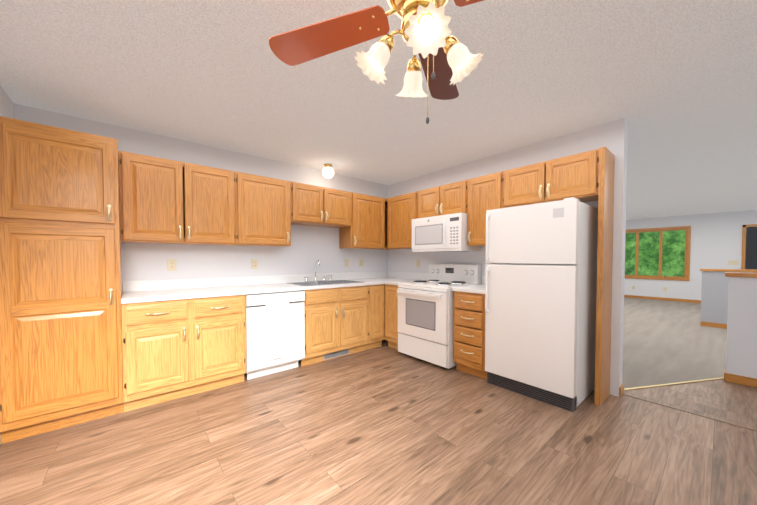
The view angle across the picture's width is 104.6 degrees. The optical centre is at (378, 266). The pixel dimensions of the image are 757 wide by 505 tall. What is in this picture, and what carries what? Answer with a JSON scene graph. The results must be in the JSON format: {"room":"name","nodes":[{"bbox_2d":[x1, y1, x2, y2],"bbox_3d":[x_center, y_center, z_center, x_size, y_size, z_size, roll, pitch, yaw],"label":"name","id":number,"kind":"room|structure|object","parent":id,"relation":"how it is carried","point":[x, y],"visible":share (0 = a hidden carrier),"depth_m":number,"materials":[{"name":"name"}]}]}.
{"room":"kitchen","nodes":[
{"label":"kitchen","id":0,"kind":"room"},
{"bbox_2d":[0,85,13,443],"bbox_3d":[-0.761,0.010,-0.234,0.120,2.440,6.600,-1,2,-40],"label":"wall","id":1,"kind":"structure","parent":0,"point":[6,106],"depth_m":2.13,"materials":[{"name":"paint"}]},
{"bbox_2d":[14,103,387,292],"bbox_3d":[1.888,-0.161,6.427,12.790,2.440,0.120,-1,2,-40],"label":"wall","id":2,"kind":"structure","parent":0,"point":[306,250],"depth_m":3.30,"materials":[{"name":"paint"}]},
{"bbox_2d":[167,259,175,270],"bbox_3d":[-2.092,-0.012,2.960,0.072,0.117,0.008,-1,2,-40],"label":"outlet","id":3,"kind":"object","parent":2,"relation":"attached to","point":[171,264],"visible":1,"depth_m":2.96,"materials":[{"name":"beige plastic"}]},
{"bbox_2d":[119,151,235,244],"bbox_3d":[-1.920,-0.602,2.856,0.907,0.762,0.357,-1,2,-40],"label":"upper cabinet","id":4,"kind":"object","parent":2,"relation":"attached to","point":[165,201],"visible":1,"depth_m":2.71,"materials":[{"name":"brown wood"}]},
{"bbox_2d":[251,259,257,268],"bbox_3d":[-1.478,-0.025,3.483,0.072,0.117,0.008,-1,2,-40],"label":"outlet","id":5,"kind":"object","parent":2,"relation":"attached to","point":[254,263],"visible":1,"depth_m":3.48,"materials":[{"name":"beige plastic"}]},
{"bbox_2d":[229,171,290,246],"bbox_3d":[-1.343,-0.615,3.347,0.604,0.762,0.357,-1,2,-40],"label":"upper cabinet","id":6,"kind":"object","parent":2,"relation":"attached to","point":[263,209],"visible":0.9,"depth_m":3.22,"materials":[{"name":"brown wood"}]},
{"bbox_2d":[291,181,350,227],"bbox_3d":[-0.783,-0.774,3.819,0.863,0.469,0.357,-1,2,-40],"label":"upper cabinet","id":7,"kind":"object","parent":2,"relation":"attached to","point":[313,205],"visible":0.9,"depth_m":3.68,"materials":[{"name":"brown wood"}]},
{"bbox_2d":[345,259,348,266],"bbox_3d":[-0.469,-0.047,4.340,0.072,0.117,0.008,-1,2,-40],"label":"outlet","id":8,"kind":"object","parent":2,"relation":"attached to","point":[346,262],"visible":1,"depth_m":4.34,"materials":[{"name":"beige plastic"}]},
{"bbox_2d":[360,259,363,266],"bbox_3d":[-0.259,-0.052,4.519,0.072,0.117,0.008,-1,2,-40],"label":"outlet","id":9,"kind":"object","parent":2,"relation":"attached to","point":[361,262],"visible":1,"depth_m":4.52,"materials":[{"name":"beige plastic"}]},
{"bbox_2d":[339,192,394,249],"bbox_3d":[-0.091,-0.642,4.412,0.951,0.762,0.357,-1,2,-40],"label":"upper cabinet","id":10,"kind":"object","parent":2,"relation":"attached to","point":[367,229],"visible":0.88,"depth_m":4.18,"materials":[{"name":"brown wood"}]},
{"bbox_2d":[0,340,756,504],"bbox_3d":[1.222,1.209,1.563,5.430,0.050,6.720,-1,2,-40],"label":"floor","id":11,"kind":"structure","parent":0,"point":[384,424],"depth_m":1.89,"materials":[{"name":"brown wood"}]},
{"bbox_2d":[0,116,123,443],"bbox_3d":[-2.401,0.099,2.265,0.611,2.134,0.662,-1,2,-40],"label":"pantry cabinet","id":12,"kind":"object","parent":11,"relation":"on","point":[61,363],"visible":0.98,"depth_m":2.03,"materials":[{"name":"brown wood"}]},
{"bbox_2d":[121,295,245,411],"bbox_3d":[-1.816,0.715,2.768,0.907,0.876,0.648,-1,2,-40],"label":"base cabinet","id":13,"kind":"object","parent":11,"relation":"on","point":[173,349],"visible":0.92,"depth_m":2.51,"materials":[{"name":"brown wood"}]},
{"bbox_2d":[245,290,304,379],"bbox_3d":[-1.237,0.708,3.259,0.605,0.866,0.611,-1,2,-40],"label":"dishwasher","id":14,"kind":"object","parent":11,"relation":"on","point":[275,332],"visible":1,"depth_m":3.02,"materials":[{"name":"white metal"}]},
{"bbox_2d":[301,285,367,366],"bbox_3d":[-0.659,0.690,3.752,0.907,0.876,0.647,-1,2,-40],"label":"base cabinet","id":15,"kind":"object","parent":11,"relation":"on","point":[336,319],"visible":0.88,"depth_m":3.49,"materials":[{"name":"brown wood"}]},
{"bbox_2d":[121,271,384,303],"bbox_3d":[-0.905,0.188,3.555,3.334,0.138,0.647,-1,2,-40],"label":"countertop","id":16,"kind":"structure","parent":15,"relation":"on","point":[152,290],"depth_m":3.07,"materials":[{"name":"white"}]},
{"bbox_2d":[304,259,331,281],"bbox_3d":[-0.784,0.056,3.895,0.435,0.298,0.144,-1,2,-40],"label":"chrome gooseneck faucet","id":17,"kind":"object","parent":16,"relation":"on","point":[315,279],"visible":1,"depth_m":3.90,"materials":[{"name":"white metal"}]},
{"bbox_2d":[288,280,360,285],"bbox_3d":[-0.673,0.302,3.761,0.850,0.185,0.530,-1,2,-40],"label":"steel double sink","id":18,"kind":"object","parent":16,"relation":"in","point":[328,282],"visible":0.33,"depth_m":3.81,"materials":[{"name":"grey metal"}]},
{"bbox_2d":[324,349,348,359],"bbox_3d":[-0.514,1.080,3.610,0.360,0.080,0.006,-1,2,-40],"label":"air vent","id":19,"kind":"object","parent":15,"relation":"attached to","point":[336,354],"visible":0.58,"depth_m":3.60,"materials":[{"name":"grey metal"}]},
{"bbox_2d":[365,284,384,349],"bbox_3d":[-0.212,0.680,4.157,0.294,0.876,0.609,-1,2,-40],"label":"base cabinet","id":20,"kind":"object","parent":11,"relation":"on","point":[376,315],"visible":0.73,"depth_m":3.92,"materials":[{"name":"brown wood"}]},
{"bbox_2d":[385,284,399,348],"bbox_3d":[0.401,0.682,4.077,0.647,0.876,0.338,-1,2,-40],"label":"base cabinet","id":21,"kind":"object","parent":11,"relation":"on","point":[391,315],"visible":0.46,"depth_m":3.91,"materials":[{"name":"brown wood"}]},
{"bbox_2d":[385,271,428,284],"bbox_3d":[0.432,0.175,4.067,0.634,0.138,0.304,-1,2,-40],"label":"countertop","id":22,"kind":"structure","parent":21,"relation":"on","point":[391,277],"depth_m":4.38,"materials":[{"name":"white"}]},
{"bbox_2d":[397,264,480,369],"bbox_3d":[0.722,0.557,3.621,0.735,1.148,0.762,-1,2,-40],"label":"electric range","id":23,"kind":"object","parent":11,"relation":"on","point":[425,319],"visible":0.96,"depth_m":3.41,"materials":[{"name":"white metal"}]},
{"bbox_2d":[453,291,486,379],"bbox_3d":[1.137,0.704,3.211,0.648,0.876,0.370,-1,2,-40],"label":"drawers","id":24,"kind":"object","parent":11,"relation":"on","point":[469,337],"visible":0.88,"depth_m":3.02,"materials":[{"name":"brown wood"}]},
{"bbox_2d":[451,276,484,293],"bbox_3d":[1.157,0.197,3.215,0.634,0.138,0.396,-1,2,-40],"label":"countertop","id":25,"kind":"structure","parent":24,"relation":"on","point":[480,288],"depth_m":3.09,"materials":[{"name":"white"}]},
{"bbox_2d":[485,197,597,412],"bbox_3d":[1.511,0.303,2.753,0.689,1.702,0.750,-1,2,-40],"label":"fridge","id":26,"kind":"object","parent":11,"relation":"on","point":[540,298],"visible":0.98,"depth_m":2.50,"materials":[{"name":"white painted metal"},{"name":"dark grey plastic"}]},
{"bbox_2d":[594,147,614,405],"bbox_3d":[1.950,0.092,2.518,0.323,2.134,0.040,-1,2,-40],"label":"end panel","id":27,"kind":"object","parent":11,"relation":"on","point":[604,269],"visible":1,"depth_m":2.44,"materials":[{"name":"brown wood"}]},
{"bbox_2d":[0,0,756,219],"bbox_3d":[4.026,-1.366,3.881,12.790,0.100,6.720,-1,2,-40],"label":"ceiling","id":28,"kind":"structure","parent":0,"point":[673,83],"depth_m":2.04,"materials":[{"name":"white paint"}]},
{"bbox_2d":[322,163,333,178],"bbox_3d":[-0.653,-1.226,3.792,0.150,0.175,0.150,-1,2,-40],"label":"flush-mount ceiling light","id":29,"kind":"object","parent":28,"relation":"attached to","point":[327,172],"visible":1,"depth_m":3.74,"materials":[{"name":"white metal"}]},
{"bbox_2d":[269,0,483,123],"bbox_3d":[0.153,-0.906,1.107,1.022,0.678,1.022,-1,2,-23],"label":"ceiling fan","id":30,"kind":"object","parent":28,"relation":"hanging from","point":[448,62],"visible":1,"depth_m":1.16,"materials":[{"name":"brown wood"}]},
{"bbox_2d":[388,118,627,396],"bbox_3d":[1.192,-0.092,3.758,0.130,2.440,3.045,-1,2,-40],"label":"wall","id":31,"kind":"structure","parent":0,"point":[612,136],"depth_m":2.88,"materials":[{"name":"paint"}]},
{"bbox_2d":[387,191,417,248],"bbox_3d":[0.423,-0.638,4.265,0.357,0.762,0.599,-1,2,-40],"label":"upper cabinet","id":32,"kind":"object","parent":31,"relation":"attached to","point":[402,211],"visible":0.48,"depth_m":4.17,"materials":[{"name":"brown wood"}]},
{"bbox_2d":[416,260,419,267],"bbox_3d":[0.593,-0.038,4.356,0.008,0.117,0.072,-1,2,-40],"label":"outlet","id":33,"kind":"object","parent":31,"relation":"attached to","point":[418,263],"visible":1,"depth_m":4.35,"materials":[{"name":"beige plastic"}]},
{"bbox_2d":[417,180,467,218],"bbox_3d":[0.869,-0.813,3.736,0.357,0.386,0.768,-1,2,-40],"label":"upper cabinet","id":34,"kind":"object","parent":31,"relation":"attached to","point":[450,198],"visible":0.83,"depth_m":3.60,"materials":[{"name":"brown wood"}]},
{"bbox_2d":[412,213,480,251],"bbox_3d":[0.833,-0.399,3.715,0.458,0.433,0.762,-1,2,-40],"label":"over-the-range microwave","id":35,"kind":"object","parent":34,"relation":"attached to","point":[445,233],"visible":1,"depth_m":3.52,"materials":[{"name":"white"}]},
{"bbox_2d":[467,171,502,245],"bbox_3d":[1.253,-0.613,3.289,0.357,0.762,0.416,-1,2,-40],"label":"upper cabinet","id":36,"kind":"object","parent":31,"relation":"attached to","point":[485,192],"visible":0.67,"depth_m":3.22,"materials":[{"name":"brown wood"}]},
{"bbox_2d":[503,149,598,207],"bbox_3d":[1.655,-0.793,2.812,0.357,0.379,0.820,-1,2,-40],"label":"upper cabinet","id":37,"kind":"object","parent":31,"relation":"attached to","point":[570,176],"visible":0.85,"depth_m":2.67,"materials":[{"name":"brown wood"}]},
{"bbox_2d":[619,383,623,394],"bbox_3d":[1.248,1.084,3.808,0.042,0.085,3.027,-1,2,-40],"label":"baseboard","id":38,"kind":"structure","parent":31,"relation":"attached to","point":[621,389],"depth_m":2.60,"materials":[{"name":"brown wood"}]},
{"bbox_2d":[622,297,726,388],"bbox_3d":[5.610,1.112,5.293,8.630,0.054,6.720,-1,2,-40],"label":"floor","id":39,"kind":"structure","parent":0,"point":[665,342],"depth_m":4.15,"materials":[{"name":"beige carpet"}]},
{"bbox_2d":[623,377,756,430],"bbox_3d":[3.826,1.177,1.709,1.284,0.006,3.571,-1,2,-40],"label":"threshold strip","id":40,"kind":"object","parent":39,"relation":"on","point":[642,387],"depth_m":2.74,"materials":[{"name":"gold metal"}]},
{"bbox_2d":[624,210,756,299],"bbox_3d":[8.891,-0.200,7.971,0.120,2.440,6.600,-1,2,-40],"label":"wall","id":41,"kind":"structure","parent":0,"point":[716,240],"depth_m":7.98,"materials":[{"name":"paint"}]},
{"bbox_2d":[625,226,690,280],"bbox_3d":[8.145,-0.372,8.816,0.155,1.530,1.730,-1,2,-40],"label":"window","id":42,"kind":"structure","parent":41,"relation":"in","point":[662,253],"depth_m":8.64,"materials":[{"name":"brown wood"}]},
{"bbox_2d":[624,295,700,302],"bbox_3d":[8.850,0.978,7.947,0.012,0.085,6.570,-1,2,-40],"label":"baseboard","id":43,"kind":"structure","parent":41,"relation":"attached to","point":[628,296],"depth_m":8.55,"materials":[{"name":"brown wood"}]},
{"bbox_2d":[728,260,737,264],"bbox_3d":[9.164,-0.089,7.550,0.010,0.117,0.165,-1,2,-40],"label":"switch plate","id":44,"kind":"object","parent":41,"relation":"attached to","point":[732,262],"visible":1,"depth_m":7.55,"materials":[{"name":"beige plastic"}]},
{"bbox_2d":[741,224,756,269],"bbox_3d":[9.562,0.002,7.096,0.038,2.080,0.950,-1,2,-40],"label":"door frame","id":45,"kind":"structure","parent":41,"relation":"attached to","point":[744,244],"depth_m":7.36,"materials":[{"name":"brown wood"}]},
{"bbox_2d":[701,271,756,323],"bbox_3d":[6.954,0.619,4.125,0.120,1.000,3.220,-1,2,-40],"label":"wall","id":46,"kind":"structure","parent":0,"point":[714,298],"depth_m":5.19,"materials":[{"name":"grey paint"}]},
{"bbox_2d":[700,269,756,328],"bbox_3d":[6.946,0.598,4.134,0.170,1.040,3.245,-1,2,-40],"label":"trim","id":47,"kind":"structure","parent":46,"relation":"on","point":[711,324],"depth_m":5.13,"materials":[{"name":"brown wood"}]},
{"bbox_2d":[726,277,756,378],"bbox_3d":[4.469,0.655,1.829,0.120,1.045,2.940,-1,2,-40],"label":"wall","id":48,"kind":"structure","parent":0,"point":[741,354],"depth_m":2.84,"materials":[{"name":"paint"}]},
{"bbox_2d":[724,272,756,387],"bbox_3d":[4.461,0.635,1.838,0.170,1.085,2.965,-1,2,-40],"label":"trim","id":49,"kind":"structure","parent":48,"relation":"on","point":[741,380],"depth_m":2.84,"materials":[{"name":"brown wood"}]}
]}

